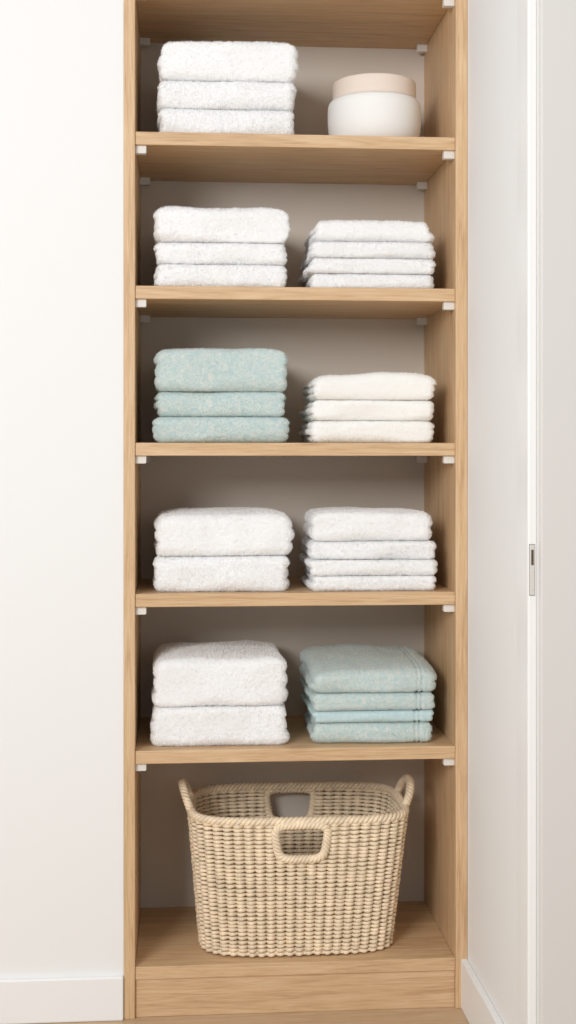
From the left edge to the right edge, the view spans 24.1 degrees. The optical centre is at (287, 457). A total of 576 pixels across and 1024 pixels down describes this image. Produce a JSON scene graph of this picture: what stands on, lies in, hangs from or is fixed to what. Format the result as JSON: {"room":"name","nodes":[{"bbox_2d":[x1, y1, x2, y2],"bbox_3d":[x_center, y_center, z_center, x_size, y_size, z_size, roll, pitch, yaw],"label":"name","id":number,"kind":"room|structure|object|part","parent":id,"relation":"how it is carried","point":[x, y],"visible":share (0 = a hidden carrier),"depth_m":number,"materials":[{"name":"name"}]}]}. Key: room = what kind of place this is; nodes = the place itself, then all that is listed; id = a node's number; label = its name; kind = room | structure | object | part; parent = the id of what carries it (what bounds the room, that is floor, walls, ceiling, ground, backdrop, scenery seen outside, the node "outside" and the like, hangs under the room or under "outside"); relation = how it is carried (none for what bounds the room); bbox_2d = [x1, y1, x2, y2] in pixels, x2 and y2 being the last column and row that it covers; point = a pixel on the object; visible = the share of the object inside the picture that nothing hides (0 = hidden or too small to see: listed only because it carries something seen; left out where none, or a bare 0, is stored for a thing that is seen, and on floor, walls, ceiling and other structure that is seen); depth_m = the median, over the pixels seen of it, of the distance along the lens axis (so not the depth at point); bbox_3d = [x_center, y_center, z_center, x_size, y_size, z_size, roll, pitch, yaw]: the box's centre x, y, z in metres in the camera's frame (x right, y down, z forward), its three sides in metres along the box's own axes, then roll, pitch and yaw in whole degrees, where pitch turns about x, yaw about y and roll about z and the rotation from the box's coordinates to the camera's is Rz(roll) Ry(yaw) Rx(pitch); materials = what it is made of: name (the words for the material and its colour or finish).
{"room":"linen closet","nodes":[
{"label":"linen closet","id":0,"kind":"room"},
{"bbox_2d":[0,0,123,1018],"bbox_3d":[-1.129,-0.236,2.821,1.578,2.700,0.400,0,0,-4],"label":"wall","id":1,"kind":"structure","parent":0,"point":[62,61],"depth_m":2.67,"materials":[{"name":"white paint"}]},
{"bbox_2d":[0,975,123,1023],"bbox_3d":[-1.113,1.071,2.616,1.578,0.087,0.012,0,0,-4],"label":"baseboard","id":2,"kind":"structure","parent":1,"relation":"attached to","point":[88,998],"depth_m":2.66,"materials":[{"name":"white paint"}]},
{"bbox_2d":[29,1007,468,1023],"bbox_3d":[-0.180,1.129,1.089,3.200,0.030,4.000,0,0,-4],"label":"floor","id":3,"kind":"structure","parent":0,"point":[439,1015],"depth_m":2.68,"materials":[{"name":"brown wood"}]},
{"bbox_2d":[124,0,466,1018],"bbox_3d":[0.004,-0.186,2.892,0.691,2.600,0.374,0,0,-4],"label":"shelving unit","id":4,"kind":"object","parent":3,"relation":"on","point":[312,175],"visible":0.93,"depth_m":2.94,"materials":[{"name":"brown wood"}]},
{"bbox_3d":[-0.329,-0.186,2.866,0.022,2.600,0.374,0,0,-4],"label":"panel","id":5,"kind":"part","parent":4,"relation":"part of","materials":[{"name":"brown wood"}]},
{"bbox_2d":[150,703,289,746],"bbox_3d":[-0.146,0.543,2.854,0.289,0.080,0.271,0,0,-4],"label":"folded towel","id":6,"kind":"object","parent":4,"relation":"on","point":[204,725],"visible":0.77,"depth_m":2.73,"materials":[{"name":"white fabric"}]},
{"bbox_2d":[151,639,287,706],"bbox_3d":[-0.147,0.450,2.855,0.283,0.105,0.274,0,0,-4],"label":"folded towel","id":7,"kind":"object","parent":6,"relation":"on","point":[244,672],"visible":1,"depth_m":2.73,"materials":[{"name":"white fabric"}]},
{"bbox_2d":[153,264,286,286],"bbox_3d":[-0.147,-0.367,2.850,0.277,0.048,0.268,0,0,-5],"label":"folded towel","id":8,"kind":"object","parent":4,"relation":"on","point":[233,275],"visible":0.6,"depth_m":2.72,"materials":[{"name":"white fabric"}]},
{"bbox_2d":[154,242,287,267],"bbox_3d":[-0.145,-0.414,2.855,0.278,0.044,0.275,0,0,-5],"label":"folded towel","id":9,"kind":"object","parent":8,"relation":"on","point":[192,253],"visible":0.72,"depth_m":2.73,"materials":[{"name":"white fabric"}]},
{"bbox_2d":[153,206,289,250],"bbox_3d":[-0.144,-0.475,2.853,0.283,0.077,0.280,0,0,-5],"label":"folded towel","id":10,"kind":"object","parent":9,"relation":"on","point":[178,224],"visible":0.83,"depth_m":2.72,"materials":[{"name":"white fabric"}]},
{"bbox_2d":[152,555,289,591],"bbox_3d":[-0.143,0.235,2.854,0.286,0.072,0.279,0,0,-3],"label":"folded towel","id":11,"kind":"object","parent":4,"relation":"on","point":[172,573],"visible":0.86,"depth_m":2.72,"materials":[{"name":"white fabric"}]},
{"bbox_2d":[153,507,294,555],"bbox_3d":[-0.140,0.152,2.857,0.292,0.093,0.283,0,0,-5],"label":"folded towel","id":12,"kind":"object","parent":11,"relation":"on","point":[223,531],"visible":1,"depth_m":2.73,"materials":[{"name":"white fabric"}]},
{"bbox_2d":[152,417,289,442],"bbox_3d":[-0.142,-0.057,2.851,0.284,0.052,0.275,0,0,-3],"label":"folded towel","id":13,"kind":"object","parent":4,"relation":"on","point":[165,429],"visible":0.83,"depth_m":2.72,"materials":[{"name":"teal fabric"}]},
{"bbox_2d":[153,392,285,416],"bbox_3d":[-0.144,-0.109,2.860,0.280,0.051,0.278,0,0,-4],"label":"folded towel","id":14,"kind":"object","parent":13,"relation":"on","point":[167,404],"visible":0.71,"depth_m":2.73,"materials":[{"name":"teal fabric"}]},
{"bbox_2d":[153,347,288,392],"bbox_3d":[-0.141,-0.181,2.849,0.281,0.092,0.278,0,0,-4],"label":"folded towel","id":15,"kind":"object","parent":14,"relation":"on","point":[196,369],"visible":0.82,"depth_m":2.72,"materials":[{"name":"teal fabric"}]},
{"bbox_2d":[156,108,294,133],"bbox_3d":[-0.134,-0.678,2.855,0.286,0.056,0.283,0,0,-4],"label":"folded towel","id":16,"kind":"object","parent":4,"relation":"on","point":[189,120],"visible":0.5,"depth_m":2.72,"materials":[{"name":"white fabric"}]},
{"bbox_2d":[156,80,296,113],"bbox_3d":[-0.129,-0.734,2.857,0.294,0.056,0.278,0,0,-3],"label":"folded towel","id":17,"kind":"object","parent":16,"relation":"on","point":[249,95],"visible":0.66,"depth_m":2.72,"materials":[{"name":"white fabric"}]},
{"bbox_2d":[156,40,298,84],"bbox_3d":[-0.129,-0.808,2.857,0.292,0.090,0.280,0,0,-4],"label":"folded towel","id":18,"kind":"object","parent":17,"relation":"on","point":[196,61],"visible":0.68,"depth_m":2.72,"materials":[{"name":"white fabric"}]},
{"bbox_3d":[0.004,-0.947,2.886,0.645,0.026,0.354,0,0,-4],"label":"shelf","id":19,"kind":"part","parent":4,"relation":"part of","materials":[{"name":"brown wood"}]},
{"bbox_3d":[0.004,1.025,2.886,0.645,0.026,0.354,0,0,-4],"label":"shelf","id":20,"kind":"part","parent":4,"relation":"part of","materials":[{"name":"brown wood"}]},
{"bbox_3d":[0.004,0.596,2.886,0.645,0.026,0.354,0,0,-4],"label":"shelf","id":21,"kind":"part","parent":4,"relation":"part of","materials":[{"name":"brown wood"}]},
{"bbox_3d":[0.004,0.284,2.886,0.645,0.026,0.354,0,0,-4],"label":"shelf","id":22,"kind":"part","parent":4,"relation":"part of","materials":[{"name":"brown wood"}]},
{"bbox_3d":[0.004,-0.018,2.886,0.645,0.026,0.354,0,0,-4],"label":"shelf","id":23,"kind":"part","parent":4,"relation":"part of","materials":[{"name":"brown wood"}]},
{"bbox_3d":[0.004,-0.330,2.886,0.645,0.026,0.354,0,0,-4],"label":"shelf","id":24,"kind":"part","parent":4,"relation":"part of","materials":[{"name":"brown wood"}]},
{"bbox_3d":[0.004,-0.637,2.886,0.645,0.026,0.354,0,0,-4],"label":"shelf","id":25,"kind":"part","parent":4,"relation":"part of","materials":[{"name":"brown wood"}]},
{"bbox_2d":[178,774,413,957],"bbox_3d":[0.018,0.845,2.874,0.502,0.332,0.317,0,0,-4],"label":"wicker basket","id":26,"kind":"object","parent":4,"relation":"on","point":[316,911],"visible":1,"depth_m":2.74,"materials":[{"name":"beige wicker"}]},
{"bbox_3d":[-0.214,0.709,2.856,0.036,0.061,0.128,0,0,-4],"label":"handle","id":27,"kind":"part","parent":26,"relation":"part of","materials":[{"name":"wicker"}]},
{"bbox_3d":[0.005,0.776,3.019,0.124,0.088,0.024,0,0,-4],"label":"handle","id":28,"kind":"part","parent":26,"relation":"part of","materials":[{"name":"wicker"}]},
{"bbox_2d":[217,909,379,950],"bbox_3d":[0.013,1.002,2.870,0.389,0.006,0.249,0,0,-4],"label":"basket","id":29,"kind":"object","parent":26,"relation":"on","point":[372,944],"depth_m":2.74,"materials":[{"name":"wicker"}]},
{"bbox_3d":[0.028,0.776,2.727,0.124,0.088,0.022,0,0,-4],"label":"handle","id":30,"kind":"part","parent":26,"relation":"part of","materials":[{"name":"wicker"}]},
{"bbox_3d":[0.250,0.709,2.892,0.036,0.061,0.128,0,0,-4],"label":"handle","id":31,"kind":"part","parent":26,"relation":"part of","materials":[{"name":"wicker"}]},
{"bbox_2d":[298,421,434,442],"bbox_3d":[0.162,-0.053,2.870,0.268,0.045,0.248,0,0,-5],"label":"folded towel","id":32,"kind":"object","parent":4,"relation":"on","point":[315,431],"visible":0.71,"depth_m":2.75,"materials":[{"name":"white fabric"}]},
{"bbox_2d":[298,400,434,422],"bbox_3d":[0.164,-0.097,2.868,0.269,0.042,0.243,0,0,-5],"label":"folded towel","id":33,"kind":"object","parent":32,"relation":"on","point":[318,410],"visible":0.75,"depth_m":2.76,"materials":[{"name":"white fabric"}]},
{"bbox_2d":[302,371,436,402],"bbox_3d":[0.168,-0.148,2.864,0.264,0.060,0.244,0,0,-5],"label":"folded towel","id":34,"kind":"object","parent":33,"relation":"on","point":[386,385],"visible":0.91,"depth_m":2.75,"materials":[{"name":"white fabric"}]},
{"bbox_2d":[303,707,431,742],"bbox_3d":[0.165,0.561,2.869,0.257,0.043,0.250,0,0,-3],"label":"folded towel","id":35,"kind":"object","parent":4,"relation":"on","point":[347,732],"visible":0.61,"depth_m":2.75,"materials":[{"name":"teal fabric"}]},
{"bbox_2d":[301,693,433,722],"bbox_3d":[0.167,0.527,2.867,0.263,0.024,0.251,0,0,-5],"label":"folded towel","id":36,"kind":"object","parent":35,"relation":"on","point":[417,715],"visible":0.5,"depth_m":2.75,"materials":[{"name":"teal fabric"}]},
{"bbox_2d":[299,677,434,711],"bbox_3d":[0.164,0.498,2.870,0.268,0.036,0.260,0,0,-5],"label":"folded towel","id":37,"kind":"object","parent":36,"relation":"on","point":[415,700],"visible":0.5,"depth_m":2.75,"materials":[{"name":"teal fabric"}]},
{"bbox_2d":[299,643,436,692],"bbox_3d":[0.169,0.442,2.867,0.275,0.075,0.252,0,0,-5],"label":"folded towel","id":38,"kind":"object","parent":37,"relation":"on","point":[339,668],"visible":1,"depth_m":2.77,"materials":[{"name":"teal fabric"}]},
{"bbox_2d":[301,568,436,590],"bbox_3d":[0.168,0.255,2.863,0.273,0.030,0.248,0,0,-5],"label":"folded towel","id":39,"kind":"object","parent":4,"relation":"on","point":[385,582],"visible":0.65,"depth_m":2.75,"materials":[{"name":"white fabric"}]},
{"bbox_2d":[298,552,437,575],"bbox_3d":[0.167,0.224,2.861,0.275,0.032,0.245,0,0,-4],"label":"folded towel","id":40,"kind":"object","parent":39,"relation":"on","point":[321,567],"visible":0.73,"depth_m":2.75,"materials":[{"name":"white fabric"}]},
{"bbox_2d":[300,535,435,559],"bbox_3d":[0.166,0.189,2.866,0.268,0.037,0.248,0,0,-4],"label":"folded towel","id":41,"kind":"object","parent":40,"relation":"on","point":[317,550],"visible":0.84,"depth_m":2.75,"materials":[{"name":"white fabric"}]},
{"bbox_2d":[303,506,431,540],"bbox_3d":[0.163,0.137,2.869,0.255,0.065,0.253,0,0,-4],"label":"folded towel","id":42,"kind":"object","parent":41,"relation":"on","point":[346,523],"visible":1,"depth_m":2.75,"materials":[{"name":"white fabric"}]},
{"bbox_2d":[304,273,434,288],"bbox_3d":[0.167,-0.359,2.866,0.262,0.032,0.247,0,0,-5],"label":"folded towel","id":43,"kind":"object","parent":4,"relation":"on","point":[341,280],"visible":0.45,"depth_m":2.75,"materials":[{"name":"white fabric"}]},
{"bbox_2d":[297,258,435,286],"bbox_3d":[0.163,-0.392,2.866,0.276,0.032,0.250,0,0,-4],"label":"folded towel","id":44,"kind":"object","parent":43,"relation":"on","point":[381,266],"visible":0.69,"depth_m":2.75,"materials":[{"name":"white fabric"}]},
{"bbox_2d":[299,241,435,271],"bbox_3d":[0.165,-0.424,2.866,0.265,0.034,0.252,0,0,-5],"label":"folded towel","id":45,"kind":"object","parent":44,"relation":"on","point":[338,249],"visible":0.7,"depth_m":2.75,"materials":[{"name":"white fabric"}]},
{"bbox_2d":[303,219,434,255],"bbox_3d":[0.167,-0.466,2.868,0.256,0.049,0.254,0,0,-5],"label":"folded towel","id":46,"kind":"object","parent":45,"relation":"on","point":[335,230],"visible":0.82,"depth_m":2.75,"materials":[{"name":"white fabric"}]},
{"bbox_2d":[328,73,420,136],"bbox_3d":[0.182,-0.721,2.853,0.197,0.140,0.197,0,0,-4],"label":"lidded jar","id":47,"kind":"object","parent":4,"relation":"on","point":[364,104],"visible":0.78,"depth_m":2.77,"materials":[{"name":"white ceramic"}]},
{"bbox_3d":[0.182,-0.771,2.853,0.176,0.039,0.176,0,0,-4],"label":"lid","id":48,"kind":"part","parent":47,"relation":"part of","materials":[{"name":"beige ceramic"}]},
{"bbox_3d":[0.337,-0.186,2.918,0.024,2.600,0.374,0,0,-4],"label":"panel","id":49,"kind":"part","parent":4,"relation":"part of","materials":[{"name":"brown wood"}]},
{"bbox_2d":[467,0,537,1023],"bbox_3d":[0.444,-0.236,2.671,0.150,2.700,0.942,0,0,-4],"label":"wall","id":50,"kind":"structure","parent":0,"point":[491,24],"depth_m":2.52,"materials":[{"name":"white paint"}]},
{"bbox_2d":[461,959,503,1023],"bbox_3d":[0.373,1.064,2.518,0.014,0.100,0.435,0,0,-4],"label":"baseboard","id":51,"kind":"structure","parent":50,"relation":"attached to","point":[476,1005],"depth_m":2.62,"materials":[{"name":"white paint"}]},
{"bbox_2d":[517,0,520,1023],"bbox_3d":[0.395,-0.236,2.280,0.008,2.700,0.040,0,0,-4],"label":"trim","id":52,"kind":"structure","parent":50,"relation":"attached to","point":[518,1],"depth_m":2.29,"materials":[{"name":"white paint"}]},
{"bbox_2d":[521,0,523,1023],"bbox_3d":[0.396,-0.236,2.240,0.012,2.700,0.031,0,0,-4],"label":"trim","id":53,"kind":"structure","parent":50,"relation":"attached to","point":[522,1],"depth_m":2.24,"materials":[{"name":"white paint"}]},
{"bbox_2d":[524,0,536,1023],"bbox_3d":[0.397,-0.236,2.208,0.016,2.700,0.027,0,0,-4],"label":"trim","id":54,"kind":"structure","parent":50,"relation":"attached to","point":[530,6],"depth_m":2.19,"materials":[{"name":"white paint"}]},
{"bbox_2d":[529,544,534,595],"bbox_3d":[0.397,0.182,2.193,0.010,0.084,0.003,0,0,-4],"label":"strike plate","id":55,"kind":"object","parent":50,"relation":"attached to","point":[531,546],"visible":1,"depth_m":2.19,"materials":[{"name":"silver metal"}]},
{"bbox_2d":[538,0,575,1023],"bbox_3d":[0.482,-0.236,2.192,0.149,2.700,0.020,0,0,-4],"label":"trim","id":56,"kind":"structure","parent":50,"relation":"attached to","point":[556,18],"depth_m":2.18,"materials":[{"name":"white paint"}]}
]}

